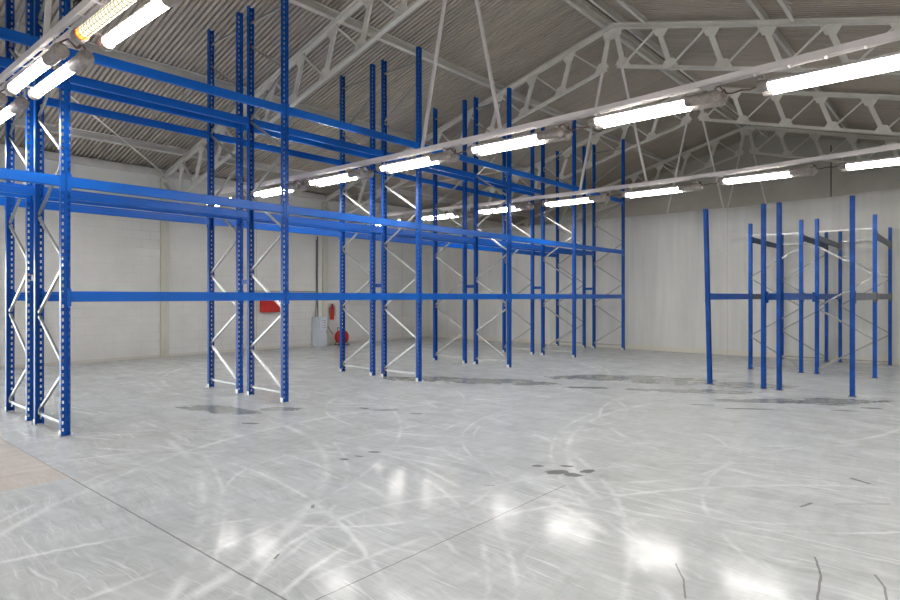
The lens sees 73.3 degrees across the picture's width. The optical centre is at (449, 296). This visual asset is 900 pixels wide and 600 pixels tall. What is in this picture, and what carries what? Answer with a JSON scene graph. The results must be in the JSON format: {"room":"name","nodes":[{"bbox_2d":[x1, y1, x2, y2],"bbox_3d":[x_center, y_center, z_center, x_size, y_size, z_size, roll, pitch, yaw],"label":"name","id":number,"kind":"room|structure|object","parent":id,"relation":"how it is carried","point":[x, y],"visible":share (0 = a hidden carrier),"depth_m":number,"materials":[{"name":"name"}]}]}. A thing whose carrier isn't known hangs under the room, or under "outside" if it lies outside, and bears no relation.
{"room":"warehouse","nodes":[
{"label":"warehouse","id":0,"kind":"room"},
{"bbox_2d":[0,144,519,368],"bbox_3d":[-6.791,-0.838,15.968,0.250,4.736,32.100,0,0,41],"label":"wall","id":1,"kind":"structure","parent":0,"point":[109,253],"depth_m":15.60,"materials":[{"name":"paint"}]},
{"bbox_2d":[0,0,108,95],"bbox_3d":[-3.150,-3.981,5.084,19.514,3.495,0.182,0,0,41],"label":"roof truss","id":2,"kind":"object","parent":1,"relation":"attached to","point":[49,34],"visible":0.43,"depth_m":5.43,"materials":[{"name":"metal"}]},
{"bbox_2d":[0,89,28,123],"bbox_3d":[-5.109,-2.126,6.828,1.882,0.203,0.324,0,0,41],"label":"ceiling light","id":3,"kind":"object","parent":2,"relation":"hanging from","point":[21,103],"visible":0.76,"depth_m":6.54,"materials":[{"name":"white"}]},
{"bbox_2d":[5,38,94,99],"bbox_3d":[-3.671,-2.126,5.586,1.882,0.203,0.324,0,0,41],"label":"ceiling light","id":4,"kind":"object","parent":2,"relation":"hanging from","point":[58,51],"visible":0.98,"depth_m":5.49,"materials":[{"name":"white"}]},
{"bbox_2d":[70,0,183,51],"bbox_3d":[-2.233,-2.130,4.345,1.882,0.213,0.324,0,0,41],"label":"ceiling light","id":5,"kind":"object","parent":2,"relation":"hanging from","point":[112,9],"visible":1,"depth_m":4.54,"materials":[{"name":"beige"}]},
{"bbox_2d":[1,118,551,221],"bbox_3d":[-5.838,-3.456,15.145,0.070,0.169,32.060,0,0,41],"label":"beam","id":6,"kind":"structure","parent":2,"relation":"attached to","point":[53,128],"depth_m":14.36,"materials":[{"name":"metal"}]},
{"bbox_2d":[289,0,680,169],"bbox_3d":[-1.523,-5.012,11.420,0.070,0.169,32.060,0,0,41],"label":"roof purlin","id":7,"kind":"structure","parent":2,"relation":"attached to","point":[318,8],"depth_m":13.07,"materials":[{"name":"metal"}]},
{"bbox_2d":[589,0,767,136],"bbox_3d":[0.809,-5.747,9.408,0.070,0.169,32.060,0,0,41],"label":"roof purlin","id":8,"kind":"structure","parent":2,"relation":"attached to","point":[600,4],"depth_m":13.49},
{"bbox_2d":[746,0,858,145],"bbox_3d":[2.860,-5.007,7.637,0.070,0.169,32.060,0,0,41],"label":"roof purlin","id":9,"kind":"structure","parent":2,"relation":"attached to","point":[754,4],"depth_m":12.06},
{"bbox_2d":[160,178,168,357],"bbox_3d":[-7.197,-0.720,15.261,0.060,4.500,0.200,0,0,41],"label":"trim","id":10,"kind":"structure","parent":1,"relation":"attached to","point":[164,225],"depth_m":15.23,"materials":[{"name":"beige paint"}]},
{"bbox_2d":[0,145,517,226],"bbox_3d":[-6.659,-3.095,15.854,0.100,0.150,32.060,0,0,41],"label":"beam","id":11,"kind":"structure","parent":1,"relation":"on","point":[47,155],"depth_m":15.30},
{"bbox_2d":[260,301,279,311],"bbox_3d":[-5.195,0.205,17.496,0.170,0.490,0.580,0,0,41],"label":"box","id":12,"kind":"object","parent":1,"relation":"attached to","point":[265,306],"visible":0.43,"depth_m":17.39,"materials":[{"name":"red metal"}]},
{"bbox_2d":[322,202,327,344],"bbox_3d":[-3.930,-0.720,19.046,0.060,4.500,0.200,0,0,41],"label":"trim","id":13,"kind":"structure","parent":1,"relation":"attached to","point":[324,238],"depth_m":19.02,"materials":[{"name":"beige paint"}]},
{"bbox_2d":[430,220,432,336],"bbox_3d":[-0.663,-0.720,22.831,0.060,4.500,0.200,0,0,41],"label":"trim","id":14,"kind":"structure","parent":1,"relation":"attached to","point":[431,221],"depth_m":22.76,"materials":[{"name":"beige paint"}]},
{"bbox_2d":[163,0,899,201],"bbox_3d":[0.156,-3.981,8.914,19.514,3.495,0.102,0,0,41],"label":"roof truss","id":15,"kind":"object","parent":1,"relation":"attached to","point":[330,30],"visible":0.77,"depth_m":9.53,"materials":[{"name":"metal"}]},
{"bbox_2d":[251,179,306,197],"bbox_3d":[-3.280,-2.130,11.854,1.882,0.213,0.324,0,0,41],"label":"ceiling light","id":16,"kind":"object","parent":15,"relation":"hanging from","point":[293,187],"visible":0.73,"depth_m":11.78,"materials":[{"name":"white"}]},
{"bbox_2d":[306,165,375,187],"bbox_3d":[-1.842,-2.126,10.613,1.882,0.203,0.324,0,0,41],"label":"ceiling light","id":17,"kind":"object","parent":15,"relation":"hanging from","point":[360,173],"visible":0.98,"depth_m":10.56,"materials":[{"name":"white"}]},
{"bbox_2d":[376,147,466,173],"bbox_3d":[-0.404,-2.126,9.371,1.882,0.203,0.324,0,0,41],"label":"ceiling light","id":18,"kind":"object","parent":15,"relation":"hanging from","point":[443,157],"visible":0.98,"depth_m":9.32,"materials":[{"name":"white"}]},
{"bbox_2d":[466,123,589,156],"bbox_3d":[1.034,-2.130,8.130,1.882,0.213,0.324,0,0,41],"label":"ceiling light","id":19,"kind":"object","parent":15,"relation":"hanging from","point":[557,134],"visible":0.98,"depth_m":8.09,"materials":[{"name":"white"}]},
{"bbox_2d":[615,0,647,24],"bbox_3d":[2.368,-5.482,10.288,0.060,0.100,4.770,0,0,41],"label":"roof purlin","id":20,"kind":"structure","parent":15,"relation":"attached to","point":[624,3],"depth_m":11.62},
{"bbox_2d":[587,85,755,129],"bbox_3d":[2.473,-2.166,6.888,1.882,0.184,0.324,0,0,41],"label":"ceiling light","id":21,"kind":"object","parent":15,"relation":"hanging from","point":[713,98],"visible":0.98,"depth_m":6.85,"materials":[{"name":"white"}]},
{"bbox_2d":[777,0,794,21],"bbox_3d":[4.336,-4.772,8.589,0.060,0.100,4.770,0,0,41],"label":"roof purlin","id":22,"kind":"structure","parent":15,"relation":"attached to","point":[783,3],"depth_m":10.04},
{"bbox_2d":[756,51,899,96],"bbox_3d":[3.911,-2.190,5.647,1.882,0.232,0.324,0,0,41],"label":"ceiling light","id":23,"kind":"object","parent":15,"relation":"hanging from","point":[888,62],"visible":1,"depth_m":5.80,"materials":[{"name":"white"}]},
{"bbox_2d":[323,16,899,220],"bbox_3d":[3.424,-3.981,12.699,19.514,3.495,0.102,0,0,41],"label":"roof truss","id":24,"kind":"object","parent":1,"relation":"attached to","point":[829,26],"visible":0.68,"depth_m":12.12,"materials":[{"name":"metal"}]},
{"bbox_2d":[422,210,473,220],"bbox_3d":[-0.013,-2.130,15.639,1.882,0.213,0.324,0,0,41],"label":"ceiling light","id":25,"kind":"object","parent":24,"relation":"hanging from","point":[453,214],"visible":0.66,"depth_m":15.60,"materials":[{"name":"white"}]},
{"bbox_2d":[478,206,506,214],"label":"ceiling light","id":26,"kind":"object","parent":24,"relation":"hanging from","point":[504,208],"depth_m":14.65,"materials":[{"name":"white"}]},
{"bbox_2d":[541,191,620,207],"bbox_3d":[2.863,-2.126,13.156,1.882,0.203,0.324,0,0,41],"label":"ceiling light","id":27,"kind":"object","parent":24,"relation":"hanging from","point":[595,198],"visible":0.99,"depth_m":13.11,"materials":[{"name":"white"}]},
{"bbox_2d":[563,0,756,138],"bbox_3d":[0.536,-5.755,9.643,0.070,0.169,32.060,0,0,41],"label":"roof purlin","id":28,"kind":"structure","parent":24,"relation":"attached to","point":[578,5],"depth_m":14.03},
{"bbox_2d":[621,180,716,198],"bbox_3d":[4.301,-2.130,11.915,1.882,0.213,0.324,0,0,41],"label":"ceiling light","id":29,"kind":"object","parent":24,"relation":"hanging from","point":[687,187],"visible":1,"depth_m":11.89,"materials":[{"name":"white"}]},
{"bbox_2d":[717,163,837,184],"bbox_3d":[5.740,-2.166,10.673,1.882,0.184,0.324,0,0,41],"label":"ceiling light","id":30,"kind":"object","parent":24,"relation":"hanging from","point":[809,170],"visible":1,"depth_m":10.65,"materials":[{"name":"white"}]},
{"bbox_2d":[838,156,899,171],"bbox_3d":[7.178,-2.190,9.432,1.882,0.232,0.324,0,0,41],"label":"ceiling light","id":31,"kind":"object","parent":24,"relation":"hanging from","point":[843,166],"visible":1,"depth_m":9.71,"materials":[{"name":"white"}]},
{"bbox_2d":[512,125,899,226],"bbox_3d":[9.958,-3.981,20.269,19.514,3.495,0.102,0,0,41],"label":"roof truss","id":32,"kind":"object","parent":1,"relation":"attached to","point":[815,135],"visible":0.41,"depth_m":20.32,"materials":[{"name":"metal"}]},
{"bbox_2d":[0,0,758,225],"bbox_3d":[-3.229,-4.493,12.925,10.120,2.818,32.748,0,0,41],"label":"ceiling","id":33,"kind":"structure","parent":0,"point":[522,36],"depth_m":13.31,"materials":[{"name":"metal"}]},
{"bbox_2d":[0,16,613,196],"bbox_3d":[-3.642,-4.248,13.250,0.070,0.169,32.060,0,0,41],"label":"beam","id":34,"kind":"structure","parent":33,"relation":"attached to","point":[89,46],"depth_m":12.15,"materials":[{"name":"metal"}]},
{"bbox_2d":[0,39,162,172],"bbox_3d":[-7.150,-3.667,11.918,0.036,1.189,6.385,0,0,0],"label":"brace","id":35,"kind":"object","parent":34,"relation":"attached to","point":[3,41],"visible":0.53,"depth_m":12.88,"materials":[{"name":"white paint"}]},
{"bbox_2d":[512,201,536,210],"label":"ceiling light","id":36,"kind":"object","parent":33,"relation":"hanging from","point":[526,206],"depth_m":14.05,"materials":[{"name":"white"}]},
{"bbox_2d":[0,337,899,599],"bbox_3d":[0.684,1.630,9.515,20.100,0.200,32.700,0,0,41],"label":"floor","id":37,"kind":"structure","parent":0,"point":[601,473],"depth_m":5.01,"materials":[{"name":"concrete"}]},
{"bbox_2d":[2,0,33,421],"bbox_3d":[-5.503,-1.478,7.742,1.007,6.000,0.146,0,0,41],"label":"frame","id":38,"kind":"object","parent":37,"relation":"on","point":[9,50],"visible":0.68,"depth_m":7.85,"materials":[{"name":"metal"}]},
{"bbox_2d":[11,197,208,227],"bbox_3d":[-4.939,-1.250,9.107,0.071,0.190,2.782,0,0,41],"label":"beam","id":39,"kind":"structure","parent":38,"relation":"attached to","point":[49,205],"depth_m":9.11,"materials":[{"name":"blue metal"}]},
{"bbox_2d":[11,92,208,141],"bbox_3d":[-4.939,-2.690,9.107,0.071,0.190,2.782,0,0,41],"label":"beam","id":40,"kind":"structure","parent":38,"relation":"attached to","point":[52,102],"depth_m":9.16,"materials":[{"name":"blue metal"}]},
{"bbox_2d":[33,80,239,131],"bbox_3d":[-4.235,-2.690,8.499,0.071,0.190,2.782,0,0,41],"label":"beam","id":41,"kind":"structure","parent":38,"relation":"attached to","point":[74,88],"depth_m":8.50,"materials":[{"name":"blue metal"}]},
{"bbox_2d":[33,197,239,222],"bbox_3d":[-4.235,-1.250,8.499,0.071,0.190,2.782,0,0,41],"label":"beam","id":42,"kind":"structure","parent":38,"relation":"attached to","point":[49,198],"depth_m":8.46,"materials":[{"name":"blue metal"}]},
{"bbox_2d":[31,0,73,436],"bbox_3d":[-4.569,-1.478,6.936,1.007,6.000,0.146,0,0,41],"label":"frame","id":43,"kind":"object","parent":37,"relation":"on","point":[64,161],"visible":0.81,"depth_m":6.76,"materials":[{"name":"blue metal"}]},
{"bbox_2d":[40,185,248,221],"bbox_3d":[-4.005,-1.250,8.301,0.071,0.190,2.782,0,0,41],"label":"beam","id":44,"kind":"structure","parent":43,"relation":"attached to","point":[75,195],"depth_m":8.18,"materials":[{"name":"blue metal"}]},
{"bbox_2d":[40,68,248,128],"bbox_3d":[-4.005,-2.690,8.301,0.071,0.190,2.782,0,0,41],"label":"beam","id":45,"kind":"structure","parent":43,"relation":"attached to","point":[75,79],"depth_m":8.22,"materials":[{"name":"blue metal"}]},
{"bbox_2d":[67,174,285,215],"bbox_3d":[-3.301,-1.250,7.694,0.071,0.190,2.782,0,0,41],"label":"beam","id":46,"kind":"structure","parent":43,"relation":"attached to","point":[72,182],"depth_m":7.47,"materials":[{"name":"blue metal"}]},
{"bbox_2d":[67,289,285,305],"bbox_3d":[-3.301,0.010,7.694,0.071,0.190,2.782,0,0,41],"label":"beam","id":47,"kind":"structure","parent":43,"relation":"attached to","point":[72,296],"depth_m":7.49,"materials":[{"name":"blue metal"}]},
{"bbox_2d":[67,48,285,116],"bbox_3d":[-3.301,-2.690,7.694,0.071,0.190,2.782,0,0,41],"label":"beam","id":48,"kind":"structure","parent":43,"relation":"attached to","point":[102,60],"depth_m":7.59,"materials":[{"name":"blue metal"}]},
{"bbox_2d":[206,12,244,393],"bbox_3d":[-3.671,-1.478,9.864,1.007,6.000,0.146,0,0,41],"label":"frame","id":49,"kind":"object","parent":37,"relation":"on","point":[239,31],"visible":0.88,"depth_m":9.68,"materials":[{"name":"metal"}]},
{"bbox_2d":[241,124,373,158],"bbox_3d":[-2.403,-2.690,10.622,0.071,0.190,2.782,0,0,41],"label":"beam","id":50,"kind":"structure","parent":49,"relation":"attached to","point":[243,127],"depth_m":10.62,"materials":[{"name":"blue metal"}]},
{"bbox_2d":[241,218,373,236],"bbox_3d":[-2.403,-1.250,10.622,0.071,0.190,2.782,0,0,41],"label":"beam","id":51,"kind":"structure","parent":49,"relation":"attached to","point":[242,219],"depth_m":10.64,"materials":[{"name":"blue metal"}]},
{"bbox_2d":[245,0,290,402],"bbox_3d":[-2.737,-1.478,9.059,1.007,6.000,0.146,0,0,41],"label":"frame","id":52,"kind":"object","parent":37,"relation":"on","point":[250,22],"visible":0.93,"depth_m":8.96,"materials":[{"name":"blue metal"}]},
{"bbox_2d":[287,104,419,148],"bbox_3d":[-1.470,-2.690,9.816,0.071,0.190,2.782,0,0,41],"label":"beam","id":53,"kind":"structure","parent":52,"relation":"attached to","point":[294,112],"depth_m":9.63,"materials":[{"name":"blue metal"}]},
{"bbox_2d":[287,204,419,231],"bbox_3d":[-1.470,-1.250,9.816,0.071,0.190,2.782,0,0,41],"label":"beam","id":54,"kind":"structure","parent":52,"relation":"attached to","point":[292,210],"depth_m":9.65,"materials":[{"name":"blue metal"}]},
{"bbox_2d":[287,291,419,303],"bbox_3d":[-1.470,0.010,9.816,0.071,0.190,2.782,0,0,41],"label":"beam","id":55,"kind":"structure","parent":52,"relation":"attached to","point":[290,296],"depth_m":9.70,"materials":[{"name":"blue metal"}]},
{"bbox_2d":[312,317,326,346],"bbox_3d":[-4.009,1.080,18.652,0.405,0.900,0.290,0,0,41],"label":"electrical cabinet","id":56,"kind":"object","parent":37,"relation":"on","point":[319,324],"visible":1,"depth_m":18.54,"materials":[{"name":"metal"}]},
{"bbox_2d":[338,64,376,375],"bbox_3d":[-1.839,-1.478,11.987,1.007,6.000,0.146,0,0,41],"label":"frame","id":57,"kind":"object","parent":37,"relation":"on","point":[343,87],"visible":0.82,"depth_m":11.83,"materials":[{"name":"metal"}]},
{"bbox_2d":[211,133,340,165],"bbox_3d":[-3.107,-2.690,11.229,0.071,0.190,2.782,0,0,41],"label":"beam","id":58,"kind":"structure","parent":57,"relation":"attached to","point":[222,138],"depth_m":11.13,"materials":[{"name":"blue metal"}]},
{"bbox_2d":[211,218,340,239],"bbox_3d":[-3.107,-1.250,11.229,0.071,0.190,2.782,0,0,41],"label":"beam","id":59,"kind":"structure","parent":57,"relation":"attached to","point":[217,222],"depth_m":11.16,"materials":[{"name":"blue metal"}]},
{"bbox_2d":[374,155,465,182],"bbox_3d":[-0.571,-2.690,12.744,0.071,0.190,2.782,0,0,41],"label":"beam","id":60,"kind":"structure","parent":57,"relation":"attached to","point":[424,169],"depth_m":13.14,"materials":[{"name":"blue metal"}]},
{"bbox_2d":[374,232,465,245],"bbox_3d":[-0.571,-1.250,12.744,0.071,0.190,2.782,0,0,41],"label":"beam","id":61,"kind":"structure","parent":57,"relation":"attached to","point":[375,233],"depth_m":12.80,"materials":[{"name":"blue metal"}]},
{"bbox_2d":[380,46,422,381],"bbox_3d":[-0.906,-1.478,11.181,1.007,6.000,0.146,0,0,41],"label":"frame","id":62,"kind":"object","parent":37,"relation":"on","point":[418,84],"visible":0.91,"depth_m":11.10,"materials":[{"name":"metal"}]},
{"bbox_2d":[251,119,382,156],"bbox_3d":[-2.174,-2.690,10.424,0.071,0.190,2.782,0,0,41],"label":"beam","id":63,"kind":"structure","parent":62,"relation":"attached to","point":[263,125],"depth_m":10.33,"materials":[{"name":"blue metal"}]},
{"bbox_2d":[251,210,382,235],"bbox_3d":[-2.174,-1.250,10.424,0.071,0.190,2.782,0,0,41],"label":"beam","id":64,"kind":"structure","parent":62,"relation":"attached to","point":[257,215],"depth_m":10.37,"materials":[{"name":"blue metal"}]},
{"bbox_2d":[421,222,509,242],"bbox_3d":[0.362,-1.250,11.938,0.071,0.190,2.782,0,0,41],"label":"beam","id":65,"kind":"structure","parent":62,"relation":"attached to","point":[427,227],"depth_m":11.82,"materials":[{"name":"blue metal"}]},
{"bbox_2d":[421,292,509,301],"bbox_3d":[0.362,0.010,11.938,0.071,0.190,2.782,0,0,41],"label":"beam","id":66,"kind":"structure","parent":62,"relation":"attached to","point":[424,296],"depth_m":11.70,"materials":[{"name":"blue metal"}]},
{"bbox_2d":[425,145,509,175],"bbox_3d":[0.362,-2.690,11.938,0.071,0.190,2.782,0,0,41],"label":"beam","id":67,"kind":"structure","parent":62,"relation":"attached to","point":[463,158],"depth_m":12.25,"materials":[{"name":"blue metal"}]},
{"bbox_2d":[432,100,467,363],"bbox_3d":[-0.007,-1.478,14.109,1.007,6.000,0.146,0,0,41],"label":"frame","id":68,"kind":"object","parent":37,"relation":"on","point":[463,130],"visible":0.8,"depth_m":13.94,"materials":[{"name":"metal"}]},
{"bbox_2d":[342,231,434,247],"bbox_3d":[-1.275,-1.250,13.352,0.071,0.190,2.782,0,0,41],"label":"beam","id":69,"kind":"structure","parent":68,"relation":"attached to","point":[347,234],"depth_m":13.34,"materials":[{"name":"blue metal"}]},
{"bbox_2d":[342,161,434,186],"bbox_3d":[-1.275,-2.690,13.352,0.071,0.190,2.782,0,0,41],"label":"beam","id":70,"kind":"structure","parent":68,"relation":"attached to","point":[396,175],"depth_m":13.66,"materials":[{"name":"blue metal"}]},
{"bbox_2d":[437,181,503,199],"bbox_3d":[0.557,-2.690,15.474,0.071,0.190,2.782,0,0,41],"label":"beam","id":71,"kind":"structure","parent":68,"relation":"attached to","point":[440,184],"depth_m":15.42,"materials":[{"name":"blue metal"}]},
{"bbox_2d":[437,241,503,253],"bbox_3d":[0.557,-1.250,15.474,0.071,0.190,2.782,0,0,41],"label":"beam","id":72,"kind":"structure","parent":68,"relation":"attached to","point":[440,244],"depth_m":15.45,"materials":[{"name":"blue metal"}]},
{"bbox_2d":[466,177,532,196],"bbox_3d":[1.261,-2.690,14.866,0.071,0.190,2.782,0,0,41],"label":"beam","id":73,"kind":"structure","parent":68,"relation":"attached to","point":[480,182],"depth_m":14.81,"materials":[{"name":"blue metal"}]},
{"bbox_2d":[473,87,511,367],"bbox_3d":[0.926,-1.478,13.303,1.007,6.000,0.146,0,0,41],"label":"frame","id":74,"kind":"object","parent":37,"relation":"on","point":[508,200],"visible":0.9,"depth_m":13.16,"materials":[{"name":"metal"}]},
{"bbox_2d":[387,227,474,244],"bbox_3d":[-0.342,-1.250,12.546,0.071,0.190,2.782,0,0,41],"label":"beam","id":75,"kind":"structure","parent":74,"relation":"attached to","point":[389,230],"depth_m":12.54,"materials":[{"name":"blue metal"}]},
{"bbox_2d":[387,152,474,180],"bbox_3d":[-0.342,-2.690,12.546,0.071,0.190,2.782,0,0,41],"label":"beam","id":76,"kind":"structure","parent":74,"relation":"attached to","point":[435,166],"depth_m":12.89,"materials":[{"name":"blue metal"}]},
{"bbox_2d":[478,174,542,194],"bbox_3d":[1.490,-2.690,14.668,0.071,0.190,2.782,0,0,41],"label":"beam","id":77,"kind":"structure","parent":74,"relation":"attached to","point":[485,178],"depth_m":14.68,"materials":[{"name":"blue metal"}]},
{"bbox_2d":[478,238,542,251],"bbox_3d":[1.490,-1.250,14.668,0.071,0.190,2.782,0,0,41],"label":"beam","id":78,"kind":"structure","parent":74,"relation":"attached to","point":[480,241],"depth_m":14.71,"materials":[{"name":"blue metal"}]},
{"bbox_2d":[511,167,574,190],"bbox_3d":[2.194,-2.690,14.061,0.071,0.190,2.782,0,0,41],"label":"beam","id":79,"kind":"structure","parent":74,"relation":"attached to","point":[513,171],"depth_m":13.93,"materials":[{"name":"blue metal"}]},
{"bbox_2d":[511,234,574,249],"bbox_3d":[2.194,-1.250,14.061,0.071,0.190,2.782,0,0,41],"label":"beam","id":80,"kind":"structure","parent":74,"relation":"attached to","point":[513,238],"depth_m":13.96,"materials":[{"name":"blue metal"}]},
{"bbox_2d":[511,293,574,300],"bbox_3d":[2.194,0.010,14.061,0.071,0.190,2.782,0,0,41],"label":"beam","id":81,"kind":"structure","parent":74,"relation":"attached to","point":[513,296],"depth_m":13.99,"materials":[{"name":"blue metal"}]},
{"bbox_2d":[502,129,533,354],"bbox_3d":[1.825,-1.478,16.231,1.007,6.000,0.146,0,0,41],"label":"frame","id":82,"kind":"object","parent":37,"relation":"on","point":[531,151],"visible":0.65,"depth_m":16.10,"materials":[{"name":"metal"}]},
{"bbox_2d":[540,120,576,357],"bbox_3d":[2.758,-1.478,15.426,1.007,6.000,0.146,0,0,41],"label":"frame","id":83,"kind":"object","parent":37,"relation":"on","point":[573,143],"visible":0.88,"depth_m":15.33,"materials":[{"name":"metal"}]},
{"bbox_2d":[576,293,623,300],"bbox_3d":[4.026,0.010,16.183,0.071,0.190,2.782,0,0,41],"label":"beam","id":84,"kind":"structure","parent":83,"relation":"attached to","point":[578,296],"depth_m":16.10,"materials":[{"name":"blue metal"}]},
{"bbox_2d":[576,243,623,255],"bbox_3d":[4.026,-1.250,16.183,0.071,0.190,2.782,0,0,41],"label":"beam","id":85,"kind":"structure","parent":83,"relation":"attached to","point":[578,246],"depth_m":16.14,"materials":[{"name":"blue metal"}]},
{"bbox_2d":[555,146,586,347],"bbox_3d":[3.657,-1.478,18.354,1.007,6.000,0.146,0,0,41],"label":"frame","id":86,"kind":"object","parent":37,"relation":"on","point":[583,207],"visible":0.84,"depth_m":18.14,"materials":[{"name":"metal"}]},
{"bbox_2d":[506,249,556,258],"bbox_3d":[2.389,-1.250,17.596,0.071,0.190,2.782,0,0,41],"label":"beam","id":87,"kind":"structure","parent":86,"relation":"attached to","point":[524,252],"depth_m":17.44,"materials":[{"name":"blue metal"}]},
{"bbox_2d":[592,139,625,349],"bbox_3d":[4.590,-1.478,17.548,1.007,6.000,0.146,0,0,41],"label":"frame","id":88,"kind":"object","parent":37,"relation":"on","point":[622,148],"visible":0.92,"depth_m":17.50,"materials":[{"name":"metal"}]},
{"bbox_2d":[545,246,593,256],"bbox_3d":[3.322,-1.250,16.791,0.071,0.190,2.782,0,0,41],"label":"beam","id":89,"kind":"structure","parent":88,"relation":"attached to","point":[547,248],"depth_m":16.67,"materials":[{"name":"blue metal"}]},
{"bbox_2d":[703,209,713,384],"bbox_3d":[4.519,-0.004,10.610,0.100,3.068,0.130,-2,-1,41],"label":"upright","id":90,"kind":"object","parent":37,"relation":"on","point":[705,211],"visible":1,"depth_m":10.58,"materials":[{"name":"blue metal"}]},
{"bbox_2d":[759,204,767,388],"bbox_3d":[5.216,-0.004,10.068,0.100,3.068,0.130,0,0,41],"label":"upright","id":91,"kind":"object","parent":37,"relation":"on","point":[763,206],"visible":1,"depth_m":10.04,"materials":[{"name":"blue metal"}]},
{"bbox_2d":[748,220,804,372],"bbox_3d":[6.702,-0.004,12.472,1.042,3.068,0.130,0,0,41],"label":"frame","id":92,"kind":"object","parent":37,"relation":"on","point":[751,338],"visible":0.98,"depth_m":12.53,"materials":[{"name":"blue metal"}]},
{"bbox_2d":[710,292,751,301],"bbox_3d":[5.430,0.010,11.700,0.071,0.190,2.808,0,0,41],"label":"beam","id":93,"kind":"structure","parent":92,"relation":"attached to","point":[714,296],"depth_m":11.54,"materials":[{"name":"blue metal"}]},
{"bbox_2d":[775,202,782,390],"bbox_3d":[5.388,-0.004,9.907,0.100,3.068,0.130,0,0,41],"label":"upright","id":94,"kind":"object","parent":37,"relation":"on","point":[778,204],"visible":1,"depth_m":9.87,"materials":[{"name":"blue metal"}]},
{"bbox_2d":[782,232,828,361],"bbox_3d":[8.518,-0.004,14.576,1.042,3.068,0.130,0,0,41],"label":"frame","id":95,"kind":"object","parent":37,"relation":"on","point":[826,233],"visible":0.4,"depth_m":14.48,"materials":[{"name":"metal"}]},
{"bbox_2d":[814,214,877,378],"bbox_3d":[7.624,-0.004,11.676,1.042,3.068,0.130,0,0,41],"label":"frame","id":96,"kind":"object","parent":37,"relation":"on","point":[874,277],"visible":0.99,"depth_m":11.67,"materials":[{"name":"blue metal"}]},
{"bbox_2d":[782,291,815,302],"bbox_3d":[6.320,0.010,10.952,0.071,0.190,2.778,0,0,41],"label":"beam","id":97,"kind":"structure","parent":96,"relation":"attached to","point":[785,296],"depth_m":10.83,"materials":[{"name":"blue metal"}]},
{"bbox_2d":[819,235,840,250],"bbox_3d":[8.168,-1.160,13.042,0.071,0.190,2.758,0,0,41],"label":"beam","id":98,"kind":"structure","parent":96,"relation":"attached to","point":[824,240],"depth_m":13.01,"materials":[{"name":"grey metal"}]},
{"bbox_2d":[855,291,877,302],"bbox_3d":[7.076,0.010,10.306,0.071,0.190,2.768,0,0,41],"label":"beam","id":99,"kind":"structure","parent":96,"relation":"attached to","point":[858,296],"depth_m":10.24,"materials":[{"name":"grey metal"}]},
{"bbox_2d":[848,195,856,396],"bbox_3d":[6.155,-0.004,9.258,0.100,3.068,0.130,0,0,41],"label":"upright","id":100,"kind":"object","parent":37,"relation":"on","point":[852,198],"visible":1,"depth_m":9.22,"materials":[{"name":"blue metal"}]},
{"bbox_2d":[838,227,892,365],"bbox_3d":[9.440,-0.004,13.780,1.042,3.068,0.130,0,0,41],"label":"frame","id":101,"kind":"object","parent":37,"relation":"on","point":[889,238],"visible":0.94,"depth_m":13.71,"materials":[{"name":"metal"}]},
{"bbox_3d":[-6.401,-1.478,4.814,1.007,6.000,0.147,0,0,41],"label":"frame","id":102,"kind":"object","parent":37,"relation":"on","visible":0},
{"bbox_2d":[0,56,27,70],"bbox_3d":[-5.838,-2.690,6.179,0.071,0.190,2.782,0,0,41],"label":"beam","id":103,"kind":"structure","parent":102,"relation":"attached to","point":[4,62],"depth_m":6.98,"materials":[{"name":"blue metal"}]},
{"bbox_2d":[0,182,34,199],"bbox_3d":[-5.838,-1.250,6.179,0.071,0.190,2.782,0,0,41],"label":"beam","id":104,"kind":"structure","parent":102,"relation":"attached to","point":[5,187],"depth_m":7.06,"materials":[{"name":"blue metal"}]},
{"bbox_2d":[0,26,52,46],"bbox_3d":[-5.133,-2.690,5.571,0.071,0.190,2.782,0,0,41],"label":"beam","id":105,"kind":"structure","parent":102,"relation":"attached to","point":[6,34],"depth_m":6.29,"materials":[{"name":"blue metal"}]},
{"bbox_2d":[0,168,64,190],"bbox_3d":[-5.133,-1.250,5.571,0.071,0.190,2.782,0,0,41],"label":"beam","id":106,"kind":"structure","parent":102,"relation":"attached to","point":[5,173],"depth_m":6.39,"materials":[{"name":"blue metal"}]},
{"bbox_3d":[-7.335,-1.478,5.620,1.007,6.000,0.147,0,0,41],"label":"frame","id":107,"kind":"object","parent":37,"relation":"on","visible":0},
{"bbox_2d":[0,192,30,201],"bbox_3d":[-6.067,-1.250,6.377,0.071,0.190,2.782,0,0,41],"label":"beam","id":108,"kind":"structure","parent":107,"relation":"attached to","point":[27,197],"depth_m":7.32,"materials":[{"name":"blue metal"}]},
{"bbox_2d":[431,188,899,364],"bbox_3d":[6.638,-0.489,16.413,19.460,4.039,0.107,0,0,41],"label":"wall curtain partition","id":109,"kind":"structure","parent":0,"point":[665,275],"depth_m":16.40,"materials":[{"name":"white plastic"}]},
{"bbox_2d":[432,87,899,232],"bbox_3d":[6.691,-3.981,16.484,19.514,3.495,0.102,0,0,41],"label":"roof truss","id":110,"kind":"object","parent":109,"relation":"attached to","point":[869,100],"visible":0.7,"depth_m":15.90,"materials":[{"name":"metal"}]},
{"bbox_2d":[586,0,759,133],"bbox_3d":[0.694,-5.965,9.573,0.600,0.140,32.800,0,0,41],"label":"ridge cap","id":111,"kind":"object","parent":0,"point":[588,1],"depth_m":14.10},
{"bbox_2d":[539,133,899,224],"bbox_3d":[11.253,-2.165,21.760,20.000,7.390,0.250,0,0,41],"label":"wall","id":112,"kind":"structure","parent":0,"point":[856,181],"depth_m":21.59,"materials":[{"name":"metal"}]},
{"bbox_2d":[602,0,899,143],"bbox_3d":[4.606,-4.485,6.162,10.180,2.834,32.748,0,0,41],"label":"ceiling","id":113,"kind":"structure","parent":0,"point":[757,52],"depth_m":12.78,"materials":[{"name":"metal"}]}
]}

